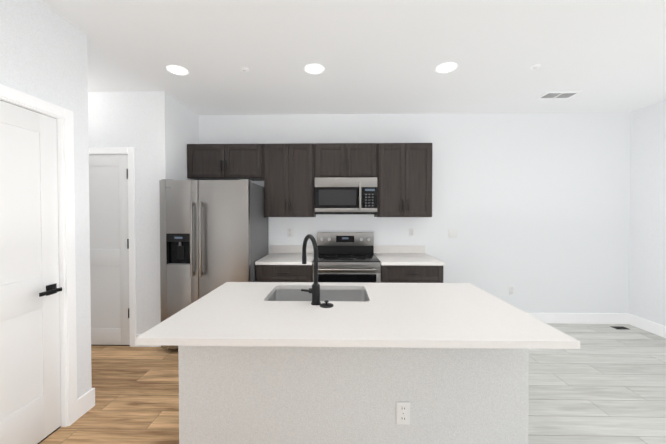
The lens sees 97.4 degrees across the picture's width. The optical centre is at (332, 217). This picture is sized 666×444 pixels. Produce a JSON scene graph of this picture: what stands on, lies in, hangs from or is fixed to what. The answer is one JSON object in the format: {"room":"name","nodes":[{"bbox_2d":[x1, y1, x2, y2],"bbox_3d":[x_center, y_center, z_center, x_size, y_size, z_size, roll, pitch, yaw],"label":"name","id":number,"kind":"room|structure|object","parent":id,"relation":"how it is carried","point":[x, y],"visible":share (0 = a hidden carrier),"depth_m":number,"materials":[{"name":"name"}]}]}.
{"room":"kitchen","nodes":[
{"label":"kitchen","id":0,"kind":"room"},
{"bbox_2d":[0,0,199,398],"bbox_3d":[-1.902,0.059,0.602,0.160,2.740,6.540,0,1,1],"label":"wall","id":1,"kind":"structure","parent":0,"point":[43,55],"depth_m":2.03,"materials":[{"name":"paint"}]},
{"bbox_2d":[0,100,61,443],"bbox_3d":[-1.820,0.382,1.546,0.099,2.064,0.817,0,1,1],"label":"door","id":2,"kind":"structure","parent":1,"relation":"in","point":[30,393],"depth_m":1.77,"materials":[{"name":"white paint"}]},
{"bbox_2d":[0,84,77,426],"bbox_3d":[-1.856,0.347,1.545,0.136,2.135,0.960,0,1,1],"label":"door frame","id":3,"kind":"structure","parent":1,"relation":"attached to","point":[64,117],"depth_m":1.96,"materials":[{"name":"white paint"}]},
{"bbox_2d":[92,91,175,333],"bbox_3d":[-2.733,0.019,3.217,1.880,2.740,0.120,0,1,1],"label":"wall","id":4,"kind":"structure","parent":0,"point":[144,121],"depth_m":3.14,"materials":[{"name":"paint"}]},
{"bbox_2d":[89,155,129,345],"bbox_3d":[-2.573,0.355,3.155,0.757,2.069,0.087,0,1,1],"label":"hall door","id":5,"kind":"structure","parent":4,"relation":"in","point":[109,239],"depth_m":3.16,"materials":[{"name":"white paint"}]},
{"bbox_2d":[89,147,135,346],"bbox_3d":[-2.573,0.319,3.211,0.900,2.140,0.136,0,1,1],"label":"door frame","id":6,"kind":"structure","parent":4,"relation":"attached to","point":[130,151],"depth_m":3.13,"materials":[{"name":"white paint"}]},
{"bbox_2d":[136,334,160,346],"bbox_3d":[-1.960,1.323,3.155,0.330,0.135,0.014,0,1,1],"label":"baseboard","id":7,"kind":"structure","parent":4,"relation":"attached to","point":[137,335],"depth_m":3.15,"materials":[{"name":"white paint"}]},
{"bbox_2d":[39,323,665,443],"bbox_3d":[0.018,1.459,0.587,7.780,0.060,6.840,0,1,1],"label":"floor","id":8,"kind":"structure","parent":0,"point":[605,384],"depth_m":2.34,"materials":[{"name":"brown wood"}]},
{"bbox_2d":[159,179,268,348],"bbox_3d":[-1.302,0.493,3.377,0.910,1.787,0.922,0,1,1],"label":"fridge","id":9,"kind":"object","parent":8,"relation":"on","point":[213,234],"visible":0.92,"depth_m":2.97,"materials":[{"name":"silver metal"}]},
{"bbox_2d":[256,264,312,281],"bbox_3d":[-0.529,0.944,3.539,0.614,0.880,0.698,0,1,1],"label":"base cabinet","id":10,"kind":"object","parent":8,"relation":"on","point":[264,273],"depth_m":3.19,"materials":[{"name":"brown wood"}]},
{"bbox_2d":[255,245,444,265],"bbox_3d":[0.182,0.437,3.503,2.035,0.134,0.728,0,1,1],"label":"countertop","id":11,"kind":"structure","parent":10,"relation":"on","point":[383,254],"depth_m":3.55,"materials":[{"name":"stone"}]},
{"bbox_2d":[313,232,380,282],"bbox_3d":[0.152,0.790,3.478,0.732,1.190,0.770,0,1,1],"label":"range","id":12,"kind":"object","parent":8,"relation":"on","point":[347,257],"visible":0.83,"depth_m":3.36,"materials":[{"name":"silver metal"}]},
{"bbox_2d":[178,346,528,443],"bbox_3d":[0.103,0.965,1.836,1.840,0.890,0.664,0,1,1],"label":"kitchen island","id":13,"kind":"object","parent":8,"relation":"on","point":[356,363],"depth_m":1.52,"materials":[{"name":"white quartz stone"},{"name":"paint"}]},
{"bbox_2d":[136,282,579,349],"bbox_3d":[0.099,0.507,1.696,1.820,0.030,0.994,0,1,1],"label":"island countertop","id":14,"kind":"structure","parent":13,"relation":"on","point":[395,316],"depth_m":1.40,"materials":[{"name":"white stone"}]},
{"bbox_2d":[301,234,320,304],"bbox_3d":[-0.133,0.295,1.750,0.129,0.392,0.212,0,1,1],"label":"faucet","id":15,"kind":"object","parent":14,"relation":"on","point":[314,290],"visible":1,"depth_m":1.66,"materials":[{"name":"black metal"}]},
{"bbox_2d":[264,286,367,301],"bbox_3d":[-0.095,0.633,1.917,0.687,0.252,0.432,0,1,1],"label":"sink","id":16,"kind":"object","parent":14,"relation":"in","point":[282,293],"depth_m":2.11,"materials":[{"name":"silver metal"}]},
{"bbox_2d":[320,300,332,307],"bbox_3d":[-0.036,0.479,1.639,0.078,0.028,0.078,0,1,1],"label":"strainer","id":17,"kind":"object","parent":14,"relation":"on","point":[326,304],"visible":1,"depth_m":1.63,"materials":[{"name":"black metal"}]},
{"bbox_2d":[380,265,442,282],"bbox_3d":[0.863,0.945,3.513,0.674,0.880,0.698,0,1,1],"label":"base cabinet","id":18,"kind":"object","parent":8,"relation":"on","point":[389,273],"depth_m":3.16,"materials":[{"name":"brown wood"}]},
{"bbox_2d":[610,326,627,328],"bbox_3d":[3.601,1.380,3.670,0.160,0.005,0.090,0,1,1],"label":"floor vent","id":19,"kind":"object","parent":8,"relation":"in","point":[618,327],"visible":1,"depth_m":3.67,"materials":[{"name":"grey metal"}]},
{"bbox_2d":[39,0,665,114],"bbox_3d":[0.018,-1.360,0.544,7.780,0.100,6.840,0,1,1],"label":"ceiling","id":20,"kind":"structure","parent":0,"point":[390,56],"depth_m":2.38,"materials":[{"name":"paint"}]},
{"bbox_2d":[167,65,187,74],"bbox_3d":[-1.413,-1.339,2.662,0.173,0.006,0.173,0,1,1],"label":"recessed light","id":21,"kind":"object","parent":20,"relation":"in","point":[177,70],"depth_m":2.66,"materials":[{"name":"white"}]},
{"bbox_2d":[240,67,248,71],"bbox_3d":[-0.803,-1.336,2.650,0.080,0.011,0.080,0,1,-5],"label":"sprinkler","id":22,"kind":"object","parent":20,"relation":"attached to","point":[242,69],"depth_m":2.64,"materials":[{"name":"white paint"}]},
{"bbox_2d":[305,64,323,73],"bbox_3d":[-0.168,-1.339,2.638,0.173,0.006,0.173,0,1,1],"label":"recessed light","id":23,"kind":"object","parent":20,"relation":"in","point":[319,69],"depth_m":2.64,"materials":[{"name":"white"}]},
{"bbox_2d":[436,63,456,72],"bbox_3d":[1.012,-1.339,2.616,0.173,0.006,0.173,0,1,1],"label":"recessed light","id":24,"kind":"object","parent":20,"relation":"in","point":[446,67],"depth_m":2.61,"materials":[{"name":"white"}]},
{"bbox_2d":[530,65,540,68],"bbox_3d":[1.796,-1.335,2.602,0.080,0.011,0.080,0,1,-5],"label":"sprinkler","id":25,"kind":"object","parent":20,"relation":"attached to","point":[534,66],"depth_m":2.59,"materials":[{"name":"white paint"}]},
{"bbox_2d":[536,91,581,98],"bbox_3d":[2.478,-1.347,3.224,0.360,0.008,0.190,0,1,1],"label":"ceiling vent","id":26,"kind":"object","parent":20,"relation":"in","point":[557,95],"visible":1,"depth_m":3.22,"materials":[{"name":"white metal"}]},
{"bbox_2d":[200,112,631,312],"bbox_3d":[0.081,0.008,3.925,7.780,2.740,0.120,0,1,1],"label":"wall","id":27,"kind":"structure","parent":0,"point":[554,212],"depth_m":3.82,"materials":[{"name":"paint"}]},
{"bbox_2d":[187,144,262,180],"bbox_3d":[-1.311,-0.695,3.711,0.940,0.417,0.334,0,1,1],"label":"upper cabinet","id":28,"kind":"object","parent":27,"relation":"attached to","point":[204,161],"depth_m":3.55,"materials":[{"name":"brown wood"}]},
{"bbox_2d":[263,143,315,216],"bbox_3d":[-0.532,-0.457,3.700,0.606,0.894,0.334,0,1,1],"label":"upper cabinet","id":29,"kind":"object","parent":27,"relation":"attached to","point":[287,173],"depth_m":3.54,"materials":[{"name":"brown wood"}]},
{"bbox_2d":[287,228,292,236],"bbox_3d":[-0.568,0.196,3.876,0.072,0.116,0.008,0,1,1],"label":"electrical outlet","id":30,"kind":"object","parent":27,"relation":"attached to","point":[289,232],"visible":1,"depth_m":3.87,"materials":[{"name":"white plastic"}]},
{"bbox_2d":[315,143,378,178],"bbox_3d":[0.155,-0.695,3.684,0.756,0.417,0.334,0,1,1],"label":"upper cabinet","id":31,"kind":"object","parent":27,"relation":"attached to","point":[331,159],"depth_m":3.52,"materials":[{"name":"brown wood"}]},
{"bbox_2d":[315,177,376,213],"bbox_3d":[0.155,-0.261,3.632,0.742,0.437,0.446,0,1,1],"label":"microwave","id":32,"kind":"object","parent":31,"relation":"attached to","point":[345,195],"visible":1,"depth_m":3.46,"materials":[{"name":"silver metal"}]},
{"bbox_2d":[374,143,431,216],"bbox_3d":[0.869,-0.456,3.674,0.660,0.894,0.334,0,1,1],"label":"upper cabinet","id":33,"kind":"object","parent":27,"relation":"attached to","point":[404,183],"depth_m":3.51,"materials":[{"name":"brown wood"}]},
{"bbox_2d":[409,228,414,236],"bbox_3d":[1.039,0.197,3.846,0.072,0.116,0.008,0,1,1],"label":"electrical outlet","id":34,"kind":"object","parent":27,"relation":"attached to","point":[411,232],"visible":1,"depth_m":3.84,"materials":[{"name":"white plastic"}]},
{"bbox_2d":[448,229,456,237],"bbox_3d":[1.569,0.204,3.835,0.118,0.118,0.009,0,1,1],"label":"light switch","id":35,"kind":"object","parent":27,"relation":"attached to","point":[452,233],"visible":1,"depth_m":3.83,"materials":[{"name":"white plastic"}]},
{"bbox_2d":[509,286,514,294],"bbox_3d":[2.344,0.950,3.833,0.072,0.116,0.008,0,1,1],"label":"electrical outlet","id":36,"kind":"object","parent":27,"relation":"attached to","point":[511,290],"visible":1,"depth_m":3.83,"materials":[{"name":"white plastic"}]},
{"bbox_2d":[527,313,627,323],"bbox_3d":[2.516,1.313,3.831,2.585,0.135,0.016,0,1,1],"label":"baseboard","id":37,"kind":"structure","parent":27,"relation":"attached to","point":[557,318],"depth_m":3.81,"materials":[{"name":"white paint"}]},
{"bbox_2d":[628,101,665,325],"bbox_3d":[3.847,0.060,0.494,0.120,2.740,6.540,0,1,1],"label":"wall","id":38,"kind":"structure","parent":0,"point":[647,214],"depth_m":3.57,"materials":[{"name":"paint"}]},
{"bbox_2d":[628,313,665,337],"bbox_3d":[3.780,1.363,0.515,0.014,0.135,6.600,0,1,1],"label":"baseboard","id":39,"kind":"structure","parent":38,"relation":"attached to","point":[652,327],"depth_m":3.56,"materials":[{"name":"white paint"}]}
]}

